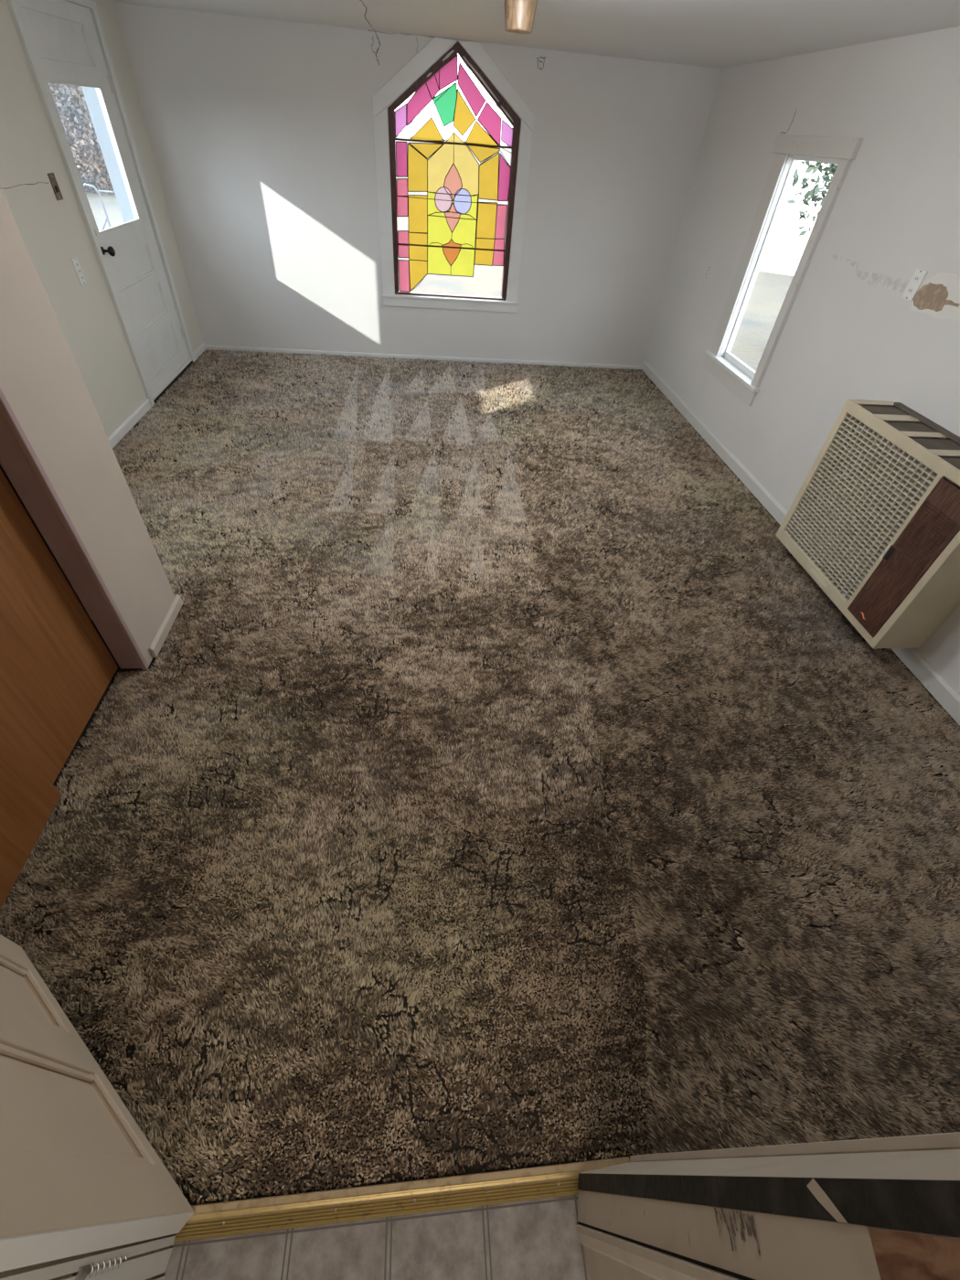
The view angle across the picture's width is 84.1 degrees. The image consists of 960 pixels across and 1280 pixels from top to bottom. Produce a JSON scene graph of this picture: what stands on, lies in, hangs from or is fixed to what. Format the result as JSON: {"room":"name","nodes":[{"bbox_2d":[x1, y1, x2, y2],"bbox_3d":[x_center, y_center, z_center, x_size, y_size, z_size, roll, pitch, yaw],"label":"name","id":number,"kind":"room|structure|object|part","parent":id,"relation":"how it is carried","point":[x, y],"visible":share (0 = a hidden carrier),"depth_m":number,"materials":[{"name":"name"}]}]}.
{"room":"empty living room","nodes":[
{"label":"empty living room","id":0,"kind":"room"},
{"bbox_2d":[0,1237,158,1275],"bbox_3d":[0.070,0.497,0.397,4.355,2.145,0.135,0,44,-6],"label":"wall","id":1,"kind":"structure","parent":0,"point":[58,1260],"depth_m":0.78,"materials":[{"name":"paint"}]},
{"bbox_2d":[0,1235,175,1279],"bbox_3d":[-0.601,0.572,0.338,0.090,2.030,0.176,0,44,-6],"label":"door frame","id":2,"kind":"structure","parent":1,"relation":"attached to","point":[148,1259],"depth_m":0.90,"materials":[{"name":"cream paint"}]},
{"bbox_2d":[0,934,194,1271],"bbox_3d":[-0.857,0.326,0.581,0.852,1.988,0.038,30,49,24],"label":"door","id":3,"kind":"structure","parent":1,"relation":"in","point":[79,1174],"depth_m":0.95,"materials":[{"name":"beige paint"}]},
{"bbox_3d":[-1.061,0.709,1.125,0.222,0.544,0.022,30,49,24],"label":"panel","id":4,"kind":"part","parent":3,"relation":"part of","materials":[{"name":"beige paint"}]},
{"bbox_3d":[-0.780,0.870,0.985,0.252,0.544,0.022,30,49,24],"label":"panel","id":5,"kind":"part","parent":3,"relation":"part of","materials":[{"name":"beige paint"}]},
{"bbox_2d":[575,1131,959,1279],"bbox_3d":[0.373,0.555,0.449,0.194,2.030,0.234,0,44,-6],"label":"door frame","id":6,"kind":"structure","parent":1,"relation":"attached to","point":[880,1208],"depth_m":0.55,"materials":[{"name":"paint"}]},
{"bbox_3d":[0.364,0.507,0.498,0.141,2.030,0.074,0,44,-6],"label":"jamb casing","id":7,"kind":"part","parent":6,"relation":"part of","materials":[{"name":"paint"}]},
{"bbox_2d":[0,185,175,668],"bbox_3d":[-1.718,-0.232,0.982,0.930,2.145,2.000,0,44,-6],"label":"wall","id":8,"kind":"structure","parent":0,"point":[41,380],"depth_m":1.74,"materials":[{"name":"white paint"}]},
{"bbox_2d":[0,727,61,909],"bbox_3d":[-1.308,0.067,0.787,0.030,2.020,0.800,0,44,-6],"label":"door","id":9,"kind":"structure","parent":8,"relation":"in","point":[28,798],"depth_m":1.58,"materials":[{"name":"orange wood"}]},
{"bbox_2d":[0,387,149,670],"bbox_3d":[-1.315,-0.616,1.495,0.020,2.040,0.022,0,44,-6],"label":"trim","id":10,"kind":"structure","parent":8,"relation":"attached to","point":[7,412],"depth_m":1.71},
{"bbox_2d":[149,594,182,657],"bbox_3d":[-1.384,-0.069,2.352,0.016,0.058,0.356,0,44,-6],"label":"baseboard","id":11,"kind":"structure","parent":8,"relation":"attached to","point":[165,627],"depth_m":2.33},
{"bbox_3d":[-1.265,-0.796,0.217,0.120,0.015,1.580,0,44,-6],"label":"track","id":12,"kind":"object","parent":8,"relation":"attached to","visible":0},
{"bbox_2d":[0,468,117,784],"bbox_3d":[-1.405,-0.390,1.252,0.030,2.020,0.645,0,44,-6],"label":"door","id":13,"kind":"structure","parent":12,"relation":"hanging from","point":[56,667],"depth_m":1.74,"materials":[{"name":"orange wood"}]},
{"bbox_2d":[0,0,202,437],"bbox_3d":[-2.384,-1.417,2.324,0.102,2.700,5.910,0,44,-6],"label":"wall","id":14,"kind":"structure","parent":0,"point":[54,232],"depth_m":3.19,"materials":[{"name":"white paint"}]},
{"bbox_2d":[47,172,63,200],"bbox_3d":[-2.411,-2.577,3.026,0.010,0.116,0.068,0,44,-6],"label":"lock plate","id":15,"kind":"object","parent":14,"relation":"attached to","point":[51,176],"visible":1,"depth_m":3.02,"materials":[{"name":"metal"}]},
{"bbox_2d":[71,256,86,285],"bbox_3d":[-2.431,-2.237,3.228,0.007,0.134,0.066,0,44,-6],"label":"outlet","id":16,"kind":"object","parent":14,"relation":"attached to","point":[75,261],"visible":1,"depth_m":3.22,"materials":[{"name":"white plastic"}]},
{"bbox_2d":[5,0,195,406],"bbox_3d":[-2.559,-2.908,3.717,0.226,2.130,1.110,-2,44,-8],"label":"door","id":17,"kind":"structure","parent":14,"relation":"in","point":[61,44],"depth_m":3.70,"materials":[{"name":"white wood"}]},
{"bbox_3d":[-2.456,-3.508,3.108,0.022,0.186,0.716,0,44,-6],"label":"panel","id":18,"kind":"part","parent":17,"relation":"part of","materials":[{"name":"white wood"}]},
{"bbox_3d":[-2.413,-3.669,3.005,0.018,0.030,0.992,0,44,-6],"label":"casing","id":19,"kind":"part","parent":17,"relation":"part of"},
{"bbox_3d":[-2.435,-2.547,3.486,0.074,0.056,0.056,0,44,-6],"label":"knob","id":20,"kind":"part","parent":17,"relation":"part of","materials":[{"name":"black metal"}]},
{"bbox_3d":[-2.656,-3.248,4.068,0.159,2.080,0.008,0,44,-6],"label":"storm frame","id":21,"kind":"part","parent":17,"relation":"part of","materials":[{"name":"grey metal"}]},
{"bbox_3d":[-2.529,-2.716,3.868,0.022,0.186,0.711,0,44,-6],"label":"panel","id":22,"kind":"part","parent":17,"relation":"part of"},
{"bbox_3d":[-2.525,-3.285,4.098,0.018,2.110,0.054,0,44,-6],"label":"casing","id":23,"kind":"part","parent":17,"relation":"part of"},
{"bbox_3d":[-2.547,-2.529,4.055,0.022,0.216,0.721,0,44,-6],"label":"panel","id":24,"kind":"part","parent":17,"relation":"part of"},
{"bbox_3d":[-2.567,-2.320,4.263,0.022,0.246,0.731,0,44,-6],"label":"panel","id":25,"kind":"part","parent":17,"relation":"part of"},
{"bbox_3d":[-2.632,-2.161,4.449,0.160,0.034,0.986,0,44,-6],"label":"sill","id":26,"kind":"part","parent":17,"relation":"part of","materials":[{"name":"black"}]},
{"bbox_2d":[107,398,151,447],"bbox_3d":[-2.416,-0.988,3.204,0.014,0.062,2.335,0,44,-6],"label":"baseboard","id":27,"kind":"structure","parent":14,"relation":"attached to","point":[145,406],"depth_m":3.75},
{"bbox_2d":[193,342,206,360],"bbox_3d":[-2.611,-2.688,4.954,0.014,0.055,0.350,0,44,-6],"label":"baseboard","id":28,"kind":"structure","parent":14,"relation":"attached to","point":[202,347],"depth_m":4.94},
{"bbox_2d":[113,1,720,370],"bbox_3d":[-0.411,-3.540,4.717,4.655,2.700,0.154,0,44,-6],"label":"wall","id":29,"kind":"structure","parent":0,"point":[261,131],"depth_m":4.39,"materials":[{"name":"paint"}]},
{"bbox_2d":[205,345,641,369],"bbox_3d":[-0.467,-2.814,5.307,4.323,0.032,0.012,0,44,-6],"label":"baseboard","id":30,"kind":"structure","parent":29,"relation":"attached to","point":[218,347],"depth_m":5.29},
{"bbox_2d":[372,37,534,312],"bbox_3d":[-0.222,-3.753,4.457,1.270,1.696,0.109,0,44,-6],"label":"window","id":31,"kind":"structure","parent":29,"relation":"in","point":[451,232],"depth_m":4.40,"materials":[{"name":"multicoloured glass"}]},
{"bbox_3d":[-0.801,-3.623,4.478,0.114,1.229,0.018,0,44,-6],"label":"casing","id":32,"kind":"part","parent":31,"relation":"part of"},
{"bbox_3d":[-0.727,-3.661,4.522,0.055,1.217,0.063,0,44,-6],"label":"sash rail","id":33,"kind":"part","parent":31,"relation":"part of","materials":[{"name":"red wood"}]},
{"bbox_3d":[-0.492,-4.179,3.971,0.633,0.446,0.018,0,44,-6],"label":"casing","id":34,"kind":"part","parent":31,"relation":"part of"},
{"bbox_3d":[-0.433,-4.232,3.999,0.526,0.386,0.063,0,44,-6],"label":"sash rail","id":35,"kind":"part","parent":31,"relation":"part of","materials":[{"name":"red wood"}]},
{"bbox_3d":[-0.274,-3.230,4.992,1.043,0.013,0.063,0,44,-6],"label":"sash rail","id":36,"kind":"part","parent":31,"relation":"part of","materials":[{"name":"red wood"}]},
{"bbox_3d":[-0.220,-3.785,4.460,0.985,1.565,0.001,0,44,-6],"label":"stained glass","id":37,"kind":"part","parent":31,"relation":"part of","materials":[{"name":"multicoloured glass"}]},
{"bbox_3d":[0.074,-4.226,4.061,0.509,0.414,0.063,0,44,-6],"label":"sash rail","id":38,"kind":"part","parent":31,"relation":"part of","materials":[{"name":"red wood"}]},
{"bbox_3d":[0.129,-4.186,4.034,0.611,0.441,0.018,0,44,-6],"label":"casing","id":39,"kind":"part","parent":31,"relation":"part of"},
{"bbox_3d":[0.256,-3.670,4.623,0.061,1.220,0.063,0,44,-6],"label":"sash rail","id":40,"kind":"part","parent":31,"relation":"part of","materials":[{"name":"red wood"}]},
{"bbox_3d":[0.335,-3.633,4.594,0.107,1.234,0.018,0,44,-6],"label":"casing","id":41,"kind":"part","parent":31,"relation":"part of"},
{"bbox_2d":[0,350,959,1279],"bbox_3d":[-0.108,0.376,2.098,4.355,0.060,9.090,0,44,-6],"label":"floor","id":42,"kind":"structure","parent":0,"point":[476,1168],"depth_m":1.41,"materials":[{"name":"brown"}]},
{"bbox_2d":[164,1156,629,1242],"bbox_3d":[-0.154,1.225,1.169,1.007,0.020,0.051,0,44,-6],"label":"threshold strip","id":43,"kind":"object","parent":42,"relation":"on","point":[405,1198],"visible":0.92,"depth_m":1.16,"materials":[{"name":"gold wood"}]},
{"bbox_2d":[0,349,959,1204],"bbox_3d":[-0.236,-0.782,3.240,4.352,0.030,5.822,0,44,-6],"label":"carpet","id":44,"kind":"object","parent":42,"relation":"on","point":[146,487],"visible":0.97,"depth_m":1.90,"materials":[{"name":"brown carpet"}]},
{"bbox_2d":[108,0,959,68],"bbox_3d":[-0.084,-2.347,1.675,4.355,0.158,5.910,0,44,-6],"label":"ceiling","id":45,"kind":"structure","parent":0,"point":[720,34],"depth_m":2.89,"materials":[{"name":"paint"}]},
{"bbox_2d":[504,0,537,33],"bbox_3d":[0.159,-2.491,2.073,0.160,0.160,0.160,0,44,-6],"label":"ceiling light","id":46,"kind":"object","parent":45,"relation":"hanging from","point":[519,15],"visible":1,"depth_m":2.07,"materials":[{"name":"brown metal"}]},
{"bbox_2d":[645,26,959,724],"bbox_3d":[2.030,-1.450,2.784,0.072,2.700,5.910,0,44,-6],"label":"wall","id":47,"kind":"structure","parent":0,"point":[848,332],"depth_m":2.90,"materials":[{"name":"paint"}]},
{"bbox_2d":[704,266,711,278],"bbox_3d":[1.827,-2.947,4.266,0.007,0.072,0.070,0,44,-6],"label":"outlet","id":48,"kind":"object","parent":47,"relation":"attached to","point":[708,272],"visible":1,"depth_m":4.26,"materials":[{"name":"white plastic"}]},
{"bbox_2d":[702,134,863,405],"bbox_3d":[1.927,-2.418,3.549,0.115,1.367,0.885,0,44,-6],"label":"window","id":49,"kind":"structure","parent":47,"relation":"in","point":[741,379],"depth_m":3.50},
{"bbox_3d":[1.874,-2.654,3.778,0.018,1.183,0.142,0,44,-6],"label":"casing","id":50,"kind":"part","parent":49,"relation":"part of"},
{"bbox_3d":[1.960,-2.400,3.511,0.026,1.165,0.610,0,44,-6],"label":"sash","id":51,"kind":"part","parent":49,"relation":"part of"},
{"bbox_3d":[1.927,-2.156,3.266,0.026,1.183,0.077,0,44,-6],"label":"casing","id":52,"kind":"part","parent":49,"relation":"part of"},
{"bbox_3d":[1.937,-2.879,3.102,0.030,0.084,0.885,0,44,-6],"label":"casing","id":53,"kind":"part","parent":49,"relation":"part of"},
{"bbox_2d":[641,360,959,725],"bbox_3d":[1.923,-0.840,3.451,0.016,0.085,5.790,0,44,-6],"label":"baseboard","id":54,"kind":"structure","parent":47,"relation":"attached to","point":[936,685],"depth_m":3.54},
{"bbox_2d":[775,399,959,649],"bbox_3d":[1.905,-0.568,2.518,0.251,0.785,0.942,0,44,-6],"label":"wall heater","id":55,"kind":"object","parent":47,"relation":"attached to","point":[874,520],"visible":1,"depth_m":2.41,"materials":[{"name":"beige metal"}]},
{"bbox_3d":[1.764,-0.325,2.773,0.002,0.018,0.150,0,44,-6],"label":"name plate","id":56,"kind":"part","parent":55,"relation":"part of","materials":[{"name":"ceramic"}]},
{"bbox_2d":[784,412,937,601],"bbox_3d":[1.794,-0.644,2.585,0.016,0.670,0.638,0,44,-6],"label":"grille","id":57,"kind":"object","parent":55,"relation":"attached to","point":[816,568],"depth_m":2.56,"materials":[{"name":"metal"}]},
{"bbox_3d":[1.867,-0.645,2.592,0.002,0.686,0.654,0,44,-6],"label":"radiant plate","id":58,"kind":"part","parent":55,"relation":"part of","materials":[{"name":"beige metal"}]},
{"bbox_3d":[1.821,-0.328,2.275,0.016,0.684,0.204,0,44,-6],"label":"control door","id":59,"kind":"part","parent":55,"relation":"part of","materials":[{"name":"brown wood"}]},
{"bbox_3d":[1.945,-0.840,2.257,0.220,0.004,0.934,0,44,-6],"label":"panel","id":60,"kind":"part","parent":55,"relation":"part of","materials":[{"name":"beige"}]},
{"bbox_2d":[901,267,927,301],"bbox_3d":[2.023,-1.655,2.480,0.007,0.118,0.072,0,44,-6],"label":"outlet","id":61,"kind":"object","parent":47,"relation":"attached to","point":[919,275],"visible":1,"depth_m":2.48,"materials":[{"name":"white plastic"}]},
{"bbox_2d":[906,287,914,294],"bbox_3d":[2.018,-1.638,2.496,0.002,0.024,0.030,0,44,-6],"label":"socket","id":62,"kind":"object","parent":61,"relation":"attached to","point":[910,290],"depth_m":2.49,"materials":[{"name":"white plastic"}]},
{"bbox_2d":[913,275,920,282],"bbox_3d":[2.022,-1.672,2.463,0.002,0.024,0.030,0,44,-6],"label":"socket","id":63,"kind":"object","parent":61,"relation":"attached to","point":[916,278],"depth_m":2.46,"materials":[{"name":"white plastic"}]},
{"label":"outside","id":64,"kind":"structure","parent":0,"visible":0},
{"bbox_2d":[82,135,793,371],"bbox_3d":[-3.333,-26.275,30.053,240.000,0.100,200.000,0,44,-6],"label":"ground","id":65,"kind":"structure","parent":64,"point":[769,292],"depth_m":10.16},
{"bbox_2d":[48,83,115,196],"bbox_3d":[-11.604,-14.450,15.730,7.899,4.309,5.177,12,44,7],"label":"tree","id":66,"kind":"object","parent":65,"relation":"on","point":[86,150],"visible":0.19,"depth_m":14.70,"materials":[{"name":"grey plant"}]},
{"bbox_2d":[83,182,114,230],"bbox_3d":[-3.604,-3.596,5.337,0.703,1.498,0.016,0,44,-6],"label":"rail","id":67,"kind":"object","parent":65,"relation":"on","point":[84,184],"visible":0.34,"depth_m":4.89,"materials":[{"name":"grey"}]},
{"bbox_2d":[759,160,833,276],"bbox_3d":[9.180,-11.499,12.744,9.600,4.300,4.600,19,46,14],"label":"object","id":68,"kind":"structure","parent":65,"relation":"on","point":[785,248],"depth_m":12.54,"materials":[{"name":"white"}]},
{"bbox_3d":[8.310,-9.467,12.141,1.800,1.900,0.040,19,46,14],"label":"doorway panel","id":69,"kind":"part","parent":68,"relation":"part of","materials":[{"name":"white"}]},
{"bbox_2d":[786,160,837,235],"bbox_3d":[4.532,-5.461,6.840,1.923,3.194,1.647,0,44,-6],"label":"tree","id":70,"kind":"object","parent":65,"relation":"on","point":[812,193],"visible":0.11,"depth_m":6.70,"materials":[{"name":"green plant"}]}
]}

